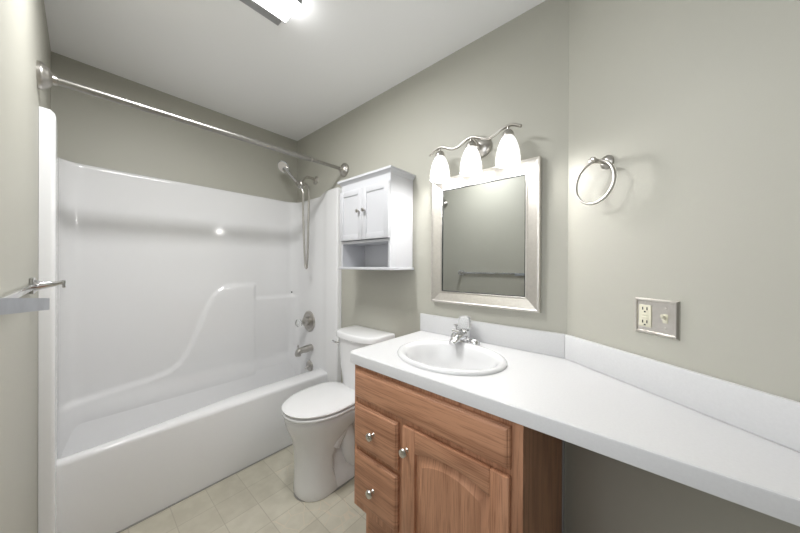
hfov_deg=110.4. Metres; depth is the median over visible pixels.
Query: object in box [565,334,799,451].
backsplash
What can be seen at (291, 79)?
ceiling
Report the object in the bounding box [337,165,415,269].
upper cabinet
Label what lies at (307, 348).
tub spout
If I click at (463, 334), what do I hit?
faucet
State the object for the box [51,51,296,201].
wall
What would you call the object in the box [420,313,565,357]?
backsplash
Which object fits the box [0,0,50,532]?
wall
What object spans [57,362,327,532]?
tub
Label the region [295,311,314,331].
shower valve
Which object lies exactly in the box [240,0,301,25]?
ceiling light
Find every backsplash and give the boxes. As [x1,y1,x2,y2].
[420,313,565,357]
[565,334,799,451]
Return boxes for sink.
[397,340,507,375]
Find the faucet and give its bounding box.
[449,315,479,345]
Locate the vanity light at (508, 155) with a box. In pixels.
[429,123,521,182]
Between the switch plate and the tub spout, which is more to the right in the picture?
the switch plate
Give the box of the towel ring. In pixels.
[575,155,615,204]
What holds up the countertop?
on the vanity cabinet at (426, 461)
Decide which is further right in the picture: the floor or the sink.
the sink
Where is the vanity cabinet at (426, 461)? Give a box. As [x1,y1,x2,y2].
[354,364,564,532]
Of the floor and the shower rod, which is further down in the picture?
the floor
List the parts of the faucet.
spout, knob, plate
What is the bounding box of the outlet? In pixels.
[639,304,651,327]
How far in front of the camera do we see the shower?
2.22 m
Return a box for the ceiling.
[44,0,545,140]
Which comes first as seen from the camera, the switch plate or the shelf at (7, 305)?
the shelf at (7, 305)
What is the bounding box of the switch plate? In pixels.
[635,297,679,340]
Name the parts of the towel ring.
post, wall plate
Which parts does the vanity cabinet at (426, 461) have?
panel, knob, knob, drawer, drawer, knob, raised panel, rail, panel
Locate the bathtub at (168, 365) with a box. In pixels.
[38,106,341,532]
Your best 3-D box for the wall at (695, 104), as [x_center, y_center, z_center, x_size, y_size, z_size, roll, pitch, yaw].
[1.050,0.066,-0.093,0.100,2.420,2.581,0,0,-14]
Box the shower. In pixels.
[278,161,317,268]
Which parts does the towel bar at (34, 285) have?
rail, wall plate, post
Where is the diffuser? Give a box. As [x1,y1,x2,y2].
[254,0,300,21]
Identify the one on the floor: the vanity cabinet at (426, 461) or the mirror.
the vanity cabinet at (426, 461)
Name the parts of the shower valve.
valve knob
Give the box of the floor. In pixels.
[120,445,365,532]
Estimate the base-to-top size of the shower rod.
0.120 m
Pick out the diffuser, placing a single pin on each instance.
(283, 10)
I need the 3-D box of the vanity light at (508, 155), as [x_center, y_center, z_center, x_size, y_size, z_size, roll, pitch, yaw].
[0.349,-0.549,1.355,0.479,0.195,0.136,0,0,41]
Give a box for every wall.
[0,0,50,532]
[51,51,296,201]
[297,0,568,532]
[566,0,799,532]
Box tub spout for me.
[295,344,312,356]
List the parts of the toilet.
seat, lid, bowl, tank, tank lid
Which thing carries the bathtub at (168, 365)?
on the floor
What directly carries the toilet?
on the floor
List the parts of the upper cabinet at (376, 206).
door, door, crown, board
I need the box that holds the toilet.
[282,325,394,501]
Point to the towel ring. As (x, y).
(607, 161)
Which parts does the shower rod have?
rod, rod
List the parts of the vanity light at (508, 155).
lamp shade, lamp shade, wall plate, lamp shade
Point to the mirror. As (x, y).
(486, 229)
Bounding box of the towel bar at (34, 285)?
[0,277,65,297]
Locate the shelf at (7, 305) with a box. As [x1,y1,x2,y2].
[0,298,49,314]
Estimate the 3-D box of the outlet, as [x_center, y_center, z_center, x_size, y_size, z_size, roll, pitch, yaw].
[0.755,0.152,0.857,0.003,0.067,0.034,0,0,-14]
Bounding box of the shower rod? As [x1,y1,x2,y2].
[36,60,348,176]
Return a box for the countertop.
[350,313,799,526]
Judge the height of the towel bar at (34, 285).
0.052 m
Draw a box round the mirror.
[431,156,541,312]
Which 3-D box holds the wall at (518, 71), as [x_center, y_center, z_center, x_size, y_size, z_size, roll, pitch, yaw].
[-0.101,0.054,1.903,2.187,2.420,0.100,0,0,41]

